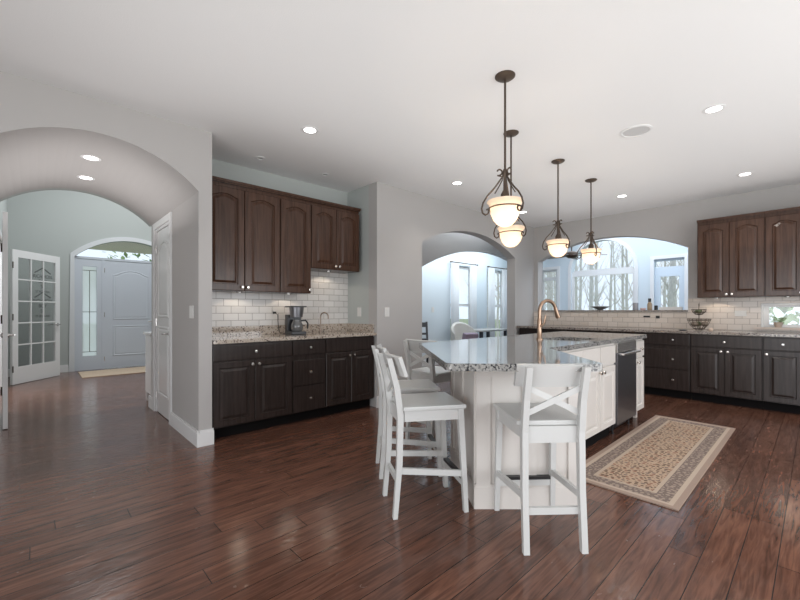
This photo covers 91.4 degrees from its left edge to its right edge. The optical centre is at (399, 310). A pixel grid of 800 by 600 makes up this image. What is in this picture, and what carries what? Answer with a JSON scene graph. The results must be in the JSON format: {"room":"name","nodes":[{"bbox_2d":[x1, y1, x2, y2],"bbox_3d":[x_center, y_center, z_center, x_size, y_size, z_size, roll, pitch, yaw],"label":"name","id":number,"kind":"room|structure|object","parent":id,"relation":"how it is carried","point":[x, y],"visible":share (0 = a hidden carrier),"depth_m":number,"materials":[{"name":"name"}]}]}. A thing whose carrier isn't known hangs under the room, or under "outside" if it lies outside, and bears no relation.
{"room":"kitchen","nodes":[
{"label":"kitchen","id":0,"kind":"room"},
{"bbox_2d":[0,199,6,241],"bbox_3d":[-5.548,-1.128,5.319,0.120,4.600,4.350,0,0,-43],"label":"wall","id":1,"kind":"structure","parent":0,"point":[3,204],"depth_m":5.92,"materials":[{"name":"grey paint"}]},
{"bbox_2d":[0,230,1,386],"bbox_3d":[-5.344,0.037,5.114,0.138,2.270,2.070,0,0,-43],"label":"trim","id":2,"kind":"structure","parent":1,"relation":"attached to","point":[0,230],"depth_m":5.83,"materials":[{"name":"white paint"}]},
{"bbox_2d":[10,249,60,384],"bbox_3d":[-6.149,0.093,6.606,0.148,2.142,0.951,0,0,-4],"label":"door","id":3,"kind":"structure","parent":1,"relation":"in","point":[31,372],"depth_m":6.49,"materials":[{"name":"white paint"}]},
{"bbox_2d":[0,188,150,226],"bbox_3d":[-3.531,-1.240,4.296,1.350,0.416,0.100,0,0,-43],"label":"lintel","id":4,"kind":"object","parent":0,"point":[43,189],"visible":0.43,"depth_m":4.31,"materials":[{"name":"grey paint"}]},
{"bbox_2d":[7,190,151,371],"bbox_3d":[-5.847,-1.128,8.114,3.500,4.600,0.140,0,0,-43],"label":"wall","id":5,"kind":"structure","parent":0,"point":[57,223],"depth_m":7.35,"materials":[{"name":"grey paint"}]},
{"bbox_2d":[8,365,67,376],"bbox_3d":[-6.681,1.102,7.227,0.830,0.140,0.016,0,0,-43],"label":"baseboard","id":6,"kind":"structure","parent":5,"relation":"attached to","point":[63,368],"depth_m":7.45,"materials":[{"name":"white paint"}]},
{"bbox_2d":[69,237,151,371],"bbox_3d":[-5.631,-0.185,8.205,2.030,2.715,0.019,0,0,-43],"label":"trim","id":7,"kind":"structure","parent":5,"relation":"attached to","point":[74,253],"depth_m":7.55,"materials":[{"name":"white paint"}]},
{"bbox_2d":[75,256,151,370],"bbox_3d":[-5.686,-0.137,8.264,1.860,2.618,0.060,0,0,-43],"label":"door frame","id":8,"kind":"structure","parent":5,"relation":"in","point":[76,257],"depth_m":7.91,"materials":[{"name":"grey paint"}]},
{"bbox_2d":[77,259,101,370],"bbox_3d":[-6.194,0.072,7.789,0.390,2.200,0.040,0,0,-43],"label":"window","id":9,"kind":"structure","parent":8,"relation":"attached to","point":[89,272],"depth_m":7.78,"materials":[{"name":"grey paint"}]},
{"bbox_2d":[104,260,151,367],"bbox_3d":[-5.671,0.068,8.241,0.928,2.192,0.104,0,0,-43],"label":"door","id":10,"kind":"structure","parent":8,"relation":"attached to","point":[127,285],"depth_m":8.19,"materials":[{"name":"grey paint"}]},
{"bbox_2d":[0,133,193,225],"bbox_3d":[-2.905,-1.227,3.626,1.350,0.390,1.735,0,0,-43],"label":"ceiling","id":11,"kind":"structure","parent":0,"point":[124,175],"depth_m":3.52,"materials":[{"name":"grey paint"}]},
{"bbox_2d":[80,155,100,160],"bbox_3d":[-2.664,-1.319,3.367,0.144,0.007,0.144,0,0,-43],"label":"recessed light","id":12,"kind":"object","parent":11,"relation":"in","point":[87,157],"visible":1,"depth_m":3.36,"materials":[{"name":"white"}]},
{"bbox_2d":[0,71,211,430],"bbox_3d":[-3.064,-0.198,2.208,3.740,2.740,0.120,0,0,-43],"label":"wall","id":13,"kind":"structure","parent":0,"point":[27,106],"depth_m":3.17,"materials":[{"name":"grey paint"}]},
{"bbox_2d":[199,428,213,446],"bbox_3d":[-1.687,1.102,3.402,0.122,0.140,0.016,0,0,-43],"label":"baseboard","id":14,"kind":"structure","parent":13,"relation":"attached to","point":[206,437],"depth_m":3.40,"materials":[{"name":"white paint"}]},
{"bbox_2d":[89,242,151,253],"bbox_3d":[-6.421,-1.588,9.357,5.400,0.080,2.460,0,0,-43],"label":"ceiling","id":15,"kind":"structure","parent":0,"point":[129,247],"depth_m":9.52,"materials":[{"name":"beige"}]},
{"bbox_2d":[171,195,193,426],"bbox_3d":[-2.371,-0.128,4.125,0.110,2.600,1.735,0,0,-43],"label":"wall","id":16,"kind":"structure","parent":0,"point":[182,215],"depth_m":3.71,"materials":[{"name":"grey paint"}]},
{"bbox_2d":[152,212,171,424],"bbox_3d":[-2.598,0.077,4.348,0.116,2.190,0.840,0,0,-43],"label":"trim","id":17,"kind":"structure","parent":16,"relation":"attached to","point":[166,220],"depth_m":4.56,"materials":[{"name":"white paint"}]},
{"bbox_2d":[156,225,168,419],"bbox_3d":[-2.632,0.126,4.321,0.094,2.077,0.648,0,0,-43],"label":"door","id":18,"kind":"structure","parent":16,"relation":"in","point":[162,248],"depth_m":4.33,"materials":[{"name":"white paint"}]},
{"bbox_2d":[171,412,198,447],"bbox_3d":[-2.038,1.102,3.676,0.016,0.140,0.896,0,0,-43],"label":"baseboard","id":19,"kind":"structure","parent":16,"relation":"attached to","point":[190,433],"depth_m":3.60,"materials":[{"name":"white paint"}]},
{"bbox_2d":[212,159,347,333],"bbox_3d":[-1.421,-0.198,4.572,1.890,2.740,0.100,0,0,-43],"label":"wall","id":20,"kind":"structure","parent":0,"point":[221,169],"depth_m":4.49,"materials":[{"name":"grey paint"}]},
{"bbox_2d":[212,176,281,292],"bbox_3d":[-1.659,-0.736,4.017,0.759,1.075,0.378,0,0,-43],"label":"upper cabinet","id":21,"kind":"object","parent":20,"relation":"attached to","point":[245,216],"visible":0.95,"depth_m":3.91,"materials":[{"name":"brown wood"}]},
{"bbox_2d":[212,271,347,326],"bbox_3d":[-1.379,-0.169,4.536,1.877,0.659,0.008,0,0,-43],"label":"backsplash","id":22,"kind":"structure","parent":20,"relation":"attached to","point":[329,291],"depth_m":4.54,"materials":[{"name":"white tile"}]},
{"bbox_2d":[267,191,312,293],"bbox_3d":[-1.245,-0.736,4.404,0.371,1.075,0.378,0,0,-43],"label":"upper cabinet","id":23,"kind":"object","parent":20,"relation":"attached to","point":[295,210],"visible":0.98,"depth_m":4.28,"materials":[{"name":"brown wood"}]},
{"bbox_2d":[311,198,360,273],"bbox_3d":[-0.859,-0.880,4.764,0.680,0.785,0.378,0,0,-43],"label":"upper cabinet","id":24,"kind":"object","parent":20,"relation":"attached to","point":[334,226],"visible":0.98,"depth_m":4.63,"materials":[{"name":"brown wood"}]},
{"bbox_2d":[348,185,368,323],"bbox_3d":[-0.533,-0.198,5.094,0.120,2.740,0.550,0,0,-43],"label":"wall","id":25,"kind":"structure","parent":0,"point":[358,282],"depth_m":4.96,"materials":[{"name":"grey paint"}]},
{"bbox_2d":[0,0,799,227],"bbox_3d":[0.952,-1.618,2.108,9.470,0.100,6.980,0,0,-43],"label":"ceiling","id":26,"kind":"structure","parent":0,"point":[402,94],"depth_m":2.70,"materials":[{"name":"white paint"}]},
{"bbox_2d":[301,126,317,133],"bbox_3d":[-0.780,-1.565,3.382,0.144,0.007,0.144,0,0,-43],"label":"recessed light","id":27,"kind":"object","parent":26,"relation":"in","point":[306,129],"visible":1,"depth_m":3.38,"materials":[{"name":"white paint"}]},
{"bbox_2d":[481,70,523,226],"bbox_3d":[0.709,-1.065,2.624,0.278,1.006,0.280,0,0,29],"label":"pendant light","id":28,"kind":"object","parent":26,"relation":"hanging from","point":[505,209],"visible":1,"depth_m":2.56,"materials":[{"name":"beige glass"}]},
{"bbox_2d":[493,130,526,246],"bbox_3d":[0.984,-1.065,3.459,0.278,1.006,0.280,0,0,22],"label":"pendant light","id":29,"kind":"object","parent":26,"relation":"hanging from","point":[510,236],"visible":0.68,"depth_m":3.38,"materials":[{"name":"white glass"}]},
{"bbox_2d":[542,159,569,256],"bbox_3d":[1.663,-1.065,4.100,0.278,1.006,0.280,0,0,37],"label":"pendant light","id":30,"kind":"object","parent":26,"relation":"hanging from","point":[557,247],"visible":1,"depth_m":4.05,"materials":[{"name":"white glass"}]},
{"bbox_2d":[577,178,601,263],"bbox_3d":[2.304,-1.065,4.684,0.280,1.006,0.278,0,0,-28],"label":"pendant light","id":31,"kind":"object","parent":26,"relation":"hanging from","point":[591,255],"visible":1,"depth_m":4.65,"materials":[{"name":"white"}]},
{"bbox_2d":[620,124,652,137],"bbox_3d":[2.056,-1.563,3.401,0.244,0.009,0.244,0,0,-43],"label":"ceiling speaker","id":32,"kind":"object","parent":26,"relation":"attached to","point":[637,130],"visible":1,"depth_m":3.39,"materials":[{"name":"white paint"}]},
{"bbox_2d":[623,126,649,136],"bbox_3d":[2.056,-1.565,3.401,0.200,0.002,0.200,0,0,-43],"label":"grille","id":33,"kind":"object","parent":32,"relation":"attached to","point":[633,131],"depth_m":3.40,"materials":[{"name":"grey"}]},
{"bbox_2d":[702,104,725,113],"bbox_3d":[2.437,-1.565,3.030,0.144,0.007,0.144,0,0,-43],"label":"recessed light","id":34,"kind":"object","parent":26,"relation":"in","point":[715,108],"visible":1,"depth_m":3.03,"materials":[{"name":"white"}]},
{"bbox_2d":[0,364,799,599],"bbox_3d":[0.178,1.222,5.300,12.900,0.100,12.900,0,0,-43],"label":"floor","id":35,"kind":"structure","parent":0,"point":[102,498],"depth_m":2.18,"materials":[{"name":"brown wood"}]},
{"bbox_2d":[78,366,144,377],"bbox_3d":[-5.196,1.166,7.717,1.750,0.012,0.870,0,0,-43],"label":"door mat","id":36,"kind":"object","parent":35,"relation":"on","point":[109,372],"visible":0.56,"depth_m":7.36,"materials":[{"name":"beige fabric"}]},
{"bbox_2d":[143,331,151,400],"bbox_3d":[-3.044,0.722,5.163,0.535,0.900,0.400,0,0,-43],"label":"base cabinet","id":37,"kind":"object","parent":35,"relation":"on","point":[148,335],"visible":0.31,"depth_m":4.99,"materials":[{"name":"white paint"}]},
{"bbox_2d":[212,340,291,438],"bbox_3d":[-1.573,0.735,3.940,0.780,0.875,0.608,0,0,-43],"label":"base cabinet","id":38,"kind":"object","parent":35,"relation":"on","point":[252,381],"visible":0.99,"depth_m":3.72,"materials":[{"name":"brown wood"}]},
{"bbox_2d":[212,323,376,343],"bbox_3d":[-1.174,0.229,4.316,1.877,0.134,0.609,0,0,-43],"label":"countertop","id":39,"kind":"structure","parent":38,"relation":"on","point":[261,333],"depth_m":4.31,"materials":[{"name":"stone"}]},
{"bbox_2d":[285,306,308,334],"bbox_3d":[-1.149,0.102,4.383,0.221,0.315,0.220,0,0,-34],"label":"coffee maker","id":40,"kind":"object","parent":39,"relation":"on","point":[293,324],"visible":1,"depth_m":4.30,"materials":[{"name":"black plastic"}]},
{"bbox_2d":[289,307,303,316],"bbox_3d":[-1.151,0.015,4.345,0.160,0.110,0.160,0,0,-34],"label":"basket","id":41,"kind":"object","parent":40,"relation":"on","point":[294,311],"depth_m":4.28,"materials":[{"name":"silver metal"}]},
{"bbox_2d":[288,338,324,422],"bbox_3d":[-1.142,0.735,4.342,0.394,0.875,0.608,0,0,-43],"label":"base cabinet","id":42,"kind":"object","parent":35,"relation":"on","point":[308,355],"visible":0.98,"depth_m":4.14,"materials":[{"name":"brown wood"}]},
{"bbox_2d":[321,336,373,415],"bbox_3d":[-0.748,0.735,4.711,0.682,0.875,0.608,0,0,-43],"label":"base cabinet","id":43,"kind":"object","parent":35,"relation":"on","point":[349,361],"visible":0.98,"depth_m":4.50,"materials":[{"name":"brown wood"}]},
{"bbox_2d":[371,344,441,478],"bbox_3d":[0.037,0.714,2.904,0.480,0.917,0.370,0,0,-8],"label":"bar stool","id":44,"kind":"object","parent":35,"relation":"on","point":[414,386],"visible":0.7,"depth_m":2.76,"materials":[{"name":"grey paint"}]},
{"bbox_2d":[377,351,468,519],"bbox_3d":[0.125,0.714,2.392,0.480,0.917,0.370,0,0,-14],"label":"bar stool","id":45,"kind":"object","parent":35,"relation":"on","point":[442,406],"visible":1,"depth_m":2.27,"materials":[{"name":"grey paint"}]},
{"bbox_2d":[403,339,450,447],"bbox_3d":[0.304,0.714,3.596,0.370,0.917,0.480,0,0,45],"label":"bar stool","id":46,"kind":"object","parent":35,"relation":"on","point":[436,374],"visible":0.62,"depth_m":3.50,"materials":[{"name":"grey paint"}]},
{"bbox_2d":[422,322,434,366],"bbox_3d":[0.394,0.691,7.367,0.420,0.963,0.495,0,0,-13],"label":"dining chair","id":47,"kind":"object","parent":35,"relation":"on","point":[424,324],"visible":0.1,"depth_m":7.58,"materials":[{"name":"grey wood"}]},
{"bbox_2d":[450,322,475,339],"bbox_3d":[1.384,0.702,8.243,0.592,0.940,0.640,0,0,-23],"label":"upholstered chair","id":48,"kind":"object","parent":35,"relation":"on","point":[457,329],"visible":0.21,"depth_m":8.42,"materials":[{"name":"grey fabric"}]},
{"bbox_2d":[462,332,477,338],"bbox_3d":[1.445,0.580,8.059,0.320,0.267,0.180,0,0,-23],"label":"throw pillow","id":49,"kind":"object","parent":48,"relation":"on","point":[472,335],"visible":0.48,"depth_m":7.98,"materials":[{"name":"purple fabric"}]},
{"bbox_2d":[474,328,506,337],"bbox_3d":[1.950,0.794,8.969,1.100,0.755,0.600,0,0,-43],"label":"dining table","id":50,"kind":"object","parent":35,"relation":"on","point":[480,330],"visible":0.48,"depth_m":8.80,"materials":[{"name":"grey wood"}]},
{"bbox_2d":[493,363,590,555],"bbox_3d":[0.744,0.714,2.083,0.370,0.917,0.480,0,0,-2],"label":"bar stool","id":51,"kind":"object","parent":35,"relation":"on","point":[550,421],"visible":1,"depth_m":1.91,"materials":[{"name":"grey paint"}]},
{"bbox_2d":[519,328,567,334],"bbox_3d":[2.608,0.735,6.778,0.652,0.875,0.860,0,0,-43],"label":"base cabinet","id":52,"kind":"object","parent":35,"relation":"on","point":[522,331],"visible":0.03,"depth_m":6.69,"materials":[{"name":"brown wood"}]},
{"bbox_2d":[450,339,643,508],"bbox_3d":[1.482,0.734,3.362,2.962,0.876,1.010,0,0,-43],"label":"kitchen island","id":53,"kind":"object","parent":35,"relation":"on","point":[478,390],"visible":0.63,"depth_m":2.32,"materials":[{"name":"beige paint"}]},
{"bbox_2d":[419,331,646,371],"bbox_3d":[1.331,0.276,3.251,3.415,0.038,1.498,0,0,-43],"label":"island countertop","id":54,"kind":"structure","parent":53,"relation":"on","point":[500,353],"depth_m":2.61,"materials":[{"name":"stone"}]},
{"bbox_2d":[536,299,559,339],"bbox_3d":[1.351,0.075,3.523,0.269,0.365,0.088,0,0,-23],"label":"kitchen faucet","id":55,"kind":"object","parent":54,"relation":"on","point":[540,324],"visible":1,"depth_m":3.49,"materials":[{"name":"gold metal"}]},
{"bbox_2d":[568,330,627,333],"bbox_3d":[3.197,0.735,6.148,0.652,0.875,0.860,0,0,-43],"label":"base cabinet","id":56,"kind":"object","parent":35,"relation":"on","point":[622,332],"visible":0.03,"depth_m":5.92,"materials":[{"name":"brown wood"}]},
{"bbox_2d":[609,340,640,433],"bbox_3d":[2.054,0.736,4.048,0.560,0.872,0.651,0,0,-43],"label":"dishwasher","id":57,"kind":"object","parent":35,"relation":"on","point":[625,352],"visible":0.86,"depth_m":3.81,"materials":[{"name":"grey metal"}]},
{"bbox_2d":[628,332,691,399],"bbox_3d":[3.744,0.735,5.562,0.652,0.875,0.740,0,0,-43],"label":"base cabinet","id":58,"kind":"object","parent":35,"relation":"on","point":[667,356],"visible":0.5,"depth_m":5.28,"materials":[{"name":"brown wood"}]},
{"bbox_2d":[586,415,735,510],"bbox_3d":[2.245,1.167,3.324,2.330,0.009,0.680,0,0,-43],"label":"runner rug","id":59,"kind":"object","parent":35,"relation":"on","point":[662,460],"visible":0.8,"depth_m":3.06,"materials":[{"name":"fabric"}]},
{"bbox_2d":[691,334,762,408],"bbox_3d":[4.235,0.735,5.038,0.652,0.875,0.692,0,0,-43],"label":"base cabinet","id":60,"kind":"object","parent":35,"relation":"on","point":[725,369],"visible":0.98,"depth_m":4.82,"materials":[{"name":"brown wood"}]},
{"bbox_2d":[763,336,799,413],"bbox_3d":[4.588,0.735,4.660,0.652,0.875,0.340,0,0,-43],"label":"base cabinet","id":61,"kind":"object","parent":35,"relation":"on","point":[781,355],"visible":1,"depth_m":4.47,"materials":[{"name":"brown wood"}]},
{"bbox_3d":[4.979,0.734,4.242,0.652,0.875,0.800,0,0,-43],"label":"base cabinet","id":62,"kind":"object","parent":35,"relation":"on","visible":0},
{"bbox_2d":[517,325,799,337],"bbox_3d":[3.780,0.278,5.526,0.649,0.036,4.350,0,0,-43],"label":"countertop","id":63,"kind":"structure","parent":62,"relation":"on","point":[625,329],"depth_m":5.21,"materials":[{"name":"stone"}]},
{"bbox_2d":[687,304,710,329],"bbox_3d":[4.055,0.076,5.297,0.273,0.361,0.272,0,0,-43],"label":"wire fruit basket","id":64,"kind":"object","parent":63,"relation":"on","point":[698,314],"visible":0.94,"depth_m":5.25,"materials":[{"name":"brown metal"}]},
{"bbox_2d":[691,309,706,314],"bbox_3d":[4.055,0.016,5.297,0.173,0.081,0.172,0,0,-43],"label":"bowl","id":65,"kind":"object","parent":64,"relation":"on","point":[691,309],"depth_m":5.26,"materials":[{"name":"brown metal"}]},
{"bbox_2d":[687,319,710,329],"bbox_3d":[4.055,0.181,5.297,0.273,0.151,0.272,0,0,-43],"label":"bowl","id":66,"kind":"object","parent":64,"relation":"on","point":[698,320],"depth_m":5.23,"materials":[{"name":"brown metal"}]},
{"bbox_2d":[369,182,533,406],"bbox_3d":[1.068,-0.198,6.105,3.840,2.740,0.160,0,0,-43],"label":"wall","id":67,"kind":"structure","parent":0,"point":[400,220],"depth_m":5.11,"materials":[{"name":"grey paint"}]},
{"bbox_2d":[422,252,506,359],"bbox_3d":[0.826,-0.303,8.671,6.050,2.950,0.140,0,0,-43],"label":"wall","id":68,"kind":"structure","parent":0,"point":[435,274],"depth_m":8.76,"materials":[{"name":"white paint"}]},
{"bbox_2d":[450,265,469,306],"bbox_3d":[1.410,-0.063,9.217,0.850,1.970,0.040,0,0,-43],"label":"window","id":69,"kind":"structure","parent":68,"relation":"attached to","point":[465,268],"depth_m":9.34,"materials":[{"name":"white paint"}]},
{"bbox_2d":[487,270,501,306],"bbox_3d":[2.447,-0.063,10.187,0.810,1.970,0.040,0,0,-43],"label":"window","id":70,"kind":"structure","parent":68,"relation":"attached to","point":[499,272],"depth_m":10.40,"materials":[{"name":"white paint"}]},
{"bbox_3d":[1.490,-1.108,9.124,1.048,0.040,0.103,0,0,-43],"label":"curtain rod","id":71,"kind":"object","parent":68,"relation":"attached to","visible":0},
{"bbox_2d":[451,263,458,325],"bbox_3d":[1.262,0.032,8.873,0.264,2.240,0.090,0,0,-43],"label":"curtain","id":72,"kind":"object","parent":71,"relation":"hanging from","point":[454,266],"visible":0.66,"depth_m":8.82,"materials":[{"name":"white fabric"}]},
{"bbox_2d":[469,265,476,332],"bbox_3d":[1.762,0.032,9.341,0.254,2.240,0.090,0,0,-43],"label":"curtain","id":73,"kind":"object","parent":71,"relation":"hanging from","point":[473,269],"visible":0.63,"depth_m":9.28,"materials":[{"name":"white fabric"}]},
{"bbox_3d":[2.527,-1.108,10.094,0.968,0.040,0.103,0,0,-43],"label":"curtain rod","id":74,"kind":"object","parent":68,"relation":"attached to","visible":0},
{"bbox_2d":[488,268,494,336],"bbox_3d":[2.329,0.032,9.871,0.264,2.240,0.090,0,0,-43],"label":"curtain","id":75,"kind":"object","parent":74,"relation":"hanging from","point":[491,271],"visible":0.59,"depth_m":9.82,"materials":[{"name":"white fabric"}]},
{"bbox_2d":[501,269,506,335],"bbox_3d":[2.771,0.032,10.284,0.254,2.240,0.090,0,0,-43],"label":"curtain","id":76,"kind":"object","parent":74,"relation":"hanging from","point":[504,272],"visible":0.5,"depth_m":10.21,"materials":[{"name":"white fabric"}]},
{"bbox_2d":[422,233,542,309],"bbox_3d":[1.424,-0.303,7.848,5.800,2.950,0.120,0,0,-43],"label":"wall","id":77,"kind":"structure","parent":0,"point":[444,244],"depth_m":7.38,"materials":[{"name":"grey paint"}]},
{"bbox_2d":[543,237,687,309],"bbox_3d":[4.797,-0.628,8.750,0.160,3.600,4.670,0,0,-43],"label":"wall","id":78,"kind":"structure","parent":0,"point":[643,248],"depth_m":8.30,"materials":[{"name":"white paint"}]},
{"bbox_2d":[543,270,556,309],"bbox_3d":[3.786,-0.378,9.824,0.060,1.300,0.420,0,0,-43],"label":"window","id":79,"kind":"structure","parent":78,"relation":"in","point":[545,271],"depth_m":9.85,"materials":[{"name":"white paint"}]},
{"bbox_2d":[572,267,633,309],"bbox_3d":[4.626,-0.493,8.925,0.060,2.230,1.360,0,0,-43],"label":"window","id":80,"kind":"structure","parent":78,"relation":"in","point":[624,270],"depth_m":8.96,"materials":[{"name":"white paint"}]},
{"bbox_2d":[568,238,637,309],"bbox_3d":[4.564,-0.528,8.867,0.019,2.300,1.500,0,0,-43],"label":"trim","id":81,"kind":"structure","parent":78,"relation":"attached to","point":[624,244],"depth_m":8.53,"materials":[{"name":"white paint"}]},
{"bbox_2d":[543,253,687,309],"bbox_3d":[4.606,0.017,8.824,0.017,2.310,3.140,0,0,-43],"label":"trim","id":82,"kind":"structure","parent":78,"relation":"attached to","point":[685,255],"depth_m":8.11,"materials":[{"name":"white paint"}]},
{"bbox_2d":[655,257,683,309],"bbox_3d":[5.492,0.052,7.955,0.110,2.240,0.520,0,0,-43],"label":"door","id":83,"kind":"structure","parent":78,"relation":"in","point":[660,272],"depth_m":7.97,"materials":[{"name":"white paint"}]},
{"bbox_2d":[534,184,799,331],"bbox_3d":[4.711,-0.198,5.123,0.140,2.740,6.250,0,0,-43],"label":"wall","id":84,"kind":"structure","parent":0,"point":[676,223],"depth_m":5.76,"materials":[{"name":"grey paint"}]},
{"bbox_2d":[537,310,687,311],"bbox_3d":[3.415,-0.002,6.509,0.200,0.025,2.292,0,0,-43],"label":"ledge","id":85,"kind":"object","parent":84,"relation":"on","point":[537,310],"visible":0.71,"depth_m":6.29,"materials":[{"name":"stone"}]},
{"bbox_2d":[659,307,682,309],"bbox_3d":[4.052,-0.037,5.842,0.100,0.045,0.280,0,0,-43],"label":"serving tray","id":86,"kind":"object","parent":85,"relation":"on","point":[660,308],"visible":0.96,"depth_m":5.80,"materials":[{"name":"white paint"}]},
{"bbox_2d":[534,297,799,331],"bbox_3d":[4.015,0.041,5.758,0.008,0.436,4.369,0,0,-43],"label":"backsplash","id":87,"kind":"structure","parent":84,"relation":"attached to","point":[721,311],"depth_m":5.59,"materials":[{"name":"beige tile"}]},
{"bbox_2d":[697,211,764,297],"bbox_3d":[4.343,-0.696,5.120,0.402,1.035,0.667,0,0,-43],"label":"upper cabinet","id":88,"kind":"object","parent":84,"relation":"attached to","point":[730,249],"visible":0.98,"depth_m":4.99,"materials":[{"name":"brown wood"}]},
{"bbox_2d":[754,303,799,329],"bbox_3d":[5.111,0.069,4.655,0.195,0.332,1.300,0,0,-43],"label":"window","id":89,"kind":"structure","parent":84,"relation":"in","point":[765,324],"depth_m":5.01,"materials":[{"name":"white paint"}]},
{"bbox_2d":[771,317,785,327],"bbox_3d":[4.779,0.141,4.927,0.135,0.132,0.150,0,0,-43],"label":"potted plant","id":90,"kind":"object","parent":89,"relation":"on","point":[779,324],"visible":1,"depth_m":4.91,"materials":[{"name":"green plant"}]},
{"bbox_2d":[765,206,799,296],"bbox_3d":[4.800,-0.696,4.631,0.402,1.035,0.667,0,0,-43],"label":"upper cabinet","id":91,"kind":"object","parent":84,"relation":"attached to","point":[782,226],"visible":1,"depth_m":4.65,"materials":[{"name":"brown wood"}]},
{"bbox_3d":[5.028,-2.098,6.651,2.690,0.860,8.050,0,0,-43],"label":"ceiling","id":92,"kind":"structure","parent":0,"visible":0},
{"bbox_2d":[548,247,606,259],"bbox_3d":[3.360,-1.733,7.759,1.237,1.390,1.194,0,0,-43],"label":"ceiling fan","id":93,"kind":"object","parent":92,"relation":"hanging from","point":[571,254],"visible":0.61,"depth_m":7.65,"materials":[{"name":"brown metal"}]},
{"bbox_3d":[-2.872,-1.128,4.844,3.380,4.600,0.200,0,0,-43],"label":"wall","id":94,"kind":"structure","parent":0,"visible":0},
{"bbox_2d":[0,212,14,428],"bbox_3d":[-4.229,0.093,4.178,0.939,2.142,0.148,0,0,44],"label":"door","id":95,"kind":"structure","parent":94,"relation":"in","point":[4,335],"depth_m":3.86,"materials":[{"name":"white paint"}]},
{"label":"outside","id":96,"kind":"structure","parent":0,"visible":0},
{"bbox_2d":[450,319,499,339],"bbox_3d":[4.127,1.572,17.549,90.000,0.100,100.000,0,0,-43],"label":"ground","id":97,"kind":"structure","parent":96,"point":[460,320],"depth_m":51.66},
{"bbox_2d":[107,251,151,260],"bbox_3d":[-8.876,-0.582,12.770,2.082,4.316,2.168,0,0,-43],"label":"leafy tree","id":98,"kind":"object","parent":97,"relation":"on","point":[125,253],"visible":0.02,"depth_m":12.74,"materials":[{"name":"green plant"}]},
{"bbox_2d":[495,273,499,336],"bbox_3d":[5.041,-1.913,20.046,0.933,6.895,1.293,0,0,-37],"label":"bare tree","id":99,"kind":"object","parent":97,"relation":"on","point":[497,286],"visible":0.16,"depth_m":20.05,"materials":[{"name":"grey plant"}]},
{"bbox_2d":[545,272,555,309],"bbox_3d":[5.720,-3.156,14.673,1.575,9.386,1.453,0,0,27],"label":"bare tree","id":100,"kind":"object","parent":97,"relation":"on","point":[550,285],"visible":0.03,"depth_m":14.67,"materials":[{"name":"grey plant"}]},
{"bbox_2d":[575,257,584,309],"bbox_3d":[9.780,-2.485,21.609,1.366,8.049,1.286,0,0,-16],"label":"bare tree","id":101,"kind":"object","parent":97,"relation":"on","point":[576,267],"visible":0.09,"depth_m":21.45,"materials":[{"name":"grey plant"}]},
{"bbox_2d":[575,253,589,309],"bbox_3d":[7.179,-1.996,15.439,1.106,7.076,0.954,0,0,-41],"label":"bare tree","id":102,"kind":"object","parent":97,"relation":"on","point":[581,268],"visible":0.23,"depth_m":15.41,"materials":[{"name":"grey plant"}]},
{"bbox_2d":[575,242,607,309],"bbox_3d":[6.373,-2.423,12.866,1.186,7.918,1.353,0,0,-25],"label":"bare tree","id":103,"kind":"object","parent":97,"relation":"on","point":[591,288],"visible":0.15,"depth_m":12.79,"materials":[{"name":"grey plant"}]},
{"bbox_2d":[584,241,608,309],"bbox_3d":[8.643,-2.103,17.428,1.236,7.283,1.164,0,0,23],"label":"bare tree","id":104,"kind":"object","parent":97,"relation":"on","point":[595,265],"visible":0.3,"depth_m":17.43,"materials":[{"name":"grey plant"}]},
{"bbox_2d":[583,248,609,305],"bbox_3d":[10.002,-2.892,19.945,1.386,8.873,1.196,0,0,8],"label":"bare tree","id":105,"kind":"object","parent":97,"relation":"on","point":[586,248],"visible":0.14,"depth_m":19.84,"materials":[{"name":"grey plant"}]},
{"bbox_2d":[600,241,620,309],"bbox_3d":[11.983,-2.995,22.072,1.419,9.079,1.224,0,0,-43],"label":"bare tree","id":106,"kind":"object","parent":97,"relation":"on","point":[611,244],"visible":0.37,"depth_m":22.05,"materials":[{"name":"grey plant"}]},
{"bbox_2d":[606,241,620,309],"bbox_3d":[12.857,-2.065,23.373,1.228,7.207,1.113,0,0,-8],"label":"bare tree","id":107,"kind":"object","parent":97,"relation":"on","point":[614,299],"visible":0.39,"depth_m":23.33,"materials":[{"name":"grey plant"}]},
{"bbox_2d":[609,245,632,309],"bbox_3d":[11.637,-2.874,20.456,1.192,8.837,1.381,0,0,-3],"label":"bare tree","id":108,"kind":"object","parent":97,"relation":"on","point":[621,254],"visible":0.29,"depth_m":20.44,"materials":[{"name":"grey plant"}]},
{"bbox_2d":[611,243,632,309],"bbox_3d":[8.424,-1.737,14.521,1.235,6.543,0.901,0,0,-11],"label":"bare tree","id":109,"kind":"object","parent":97,"relation":"on","point":[626,295],"visible":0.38,"depth_m":14.50,"materials":[{"name":"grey plant"}]},
{"bbox_2d":[656,260,678,306],"bbox_3d":[7.700,-2.802,11.203,1.466,8.676,1.305,0,0,-14],"label":"bare tree","id":110,"kind":"object","parent":97,"relation":"on","point":[671,279],"visible":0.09,"depth_m":11.05,"materials":[{"name":"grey plant"}]},
{"bbox_2d":[661,261,678,306],"bbox_3d":[10.110,-1.727,14.867,1.084,6.526,1.007,0,0,33],"label":"bare tree","id":111,"kind":"object","parent":97,"relation":"on","point":[665,279],"visible":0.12,"depth_m":14.88,"materials":[{"name":"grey plant"}]},
{"bbox_2d":[666,260,682,306],"bbox_3d":[13.307,-3.000,18.954,1.246,9.072,1.711,0,0,-29],"label":"bare tree","id":112,"kind":"object","parent":97,"relation":"on","point":[675,295],"visible":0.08,"depth_m":18.87,"materials":[{"name":"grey plant"}]},
{"bbox_2d":[769,307,799,324],"bbox_3d":[8.595,0.383,8.201,3.045,2.569,3.088,0,0,-43],"label":"shrub","id":113,"kind":"object","parent":97,"relation":"on","point":[790,317],"visible":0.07,"depth_m":8.42,"materials":[{"name":"green plant"}]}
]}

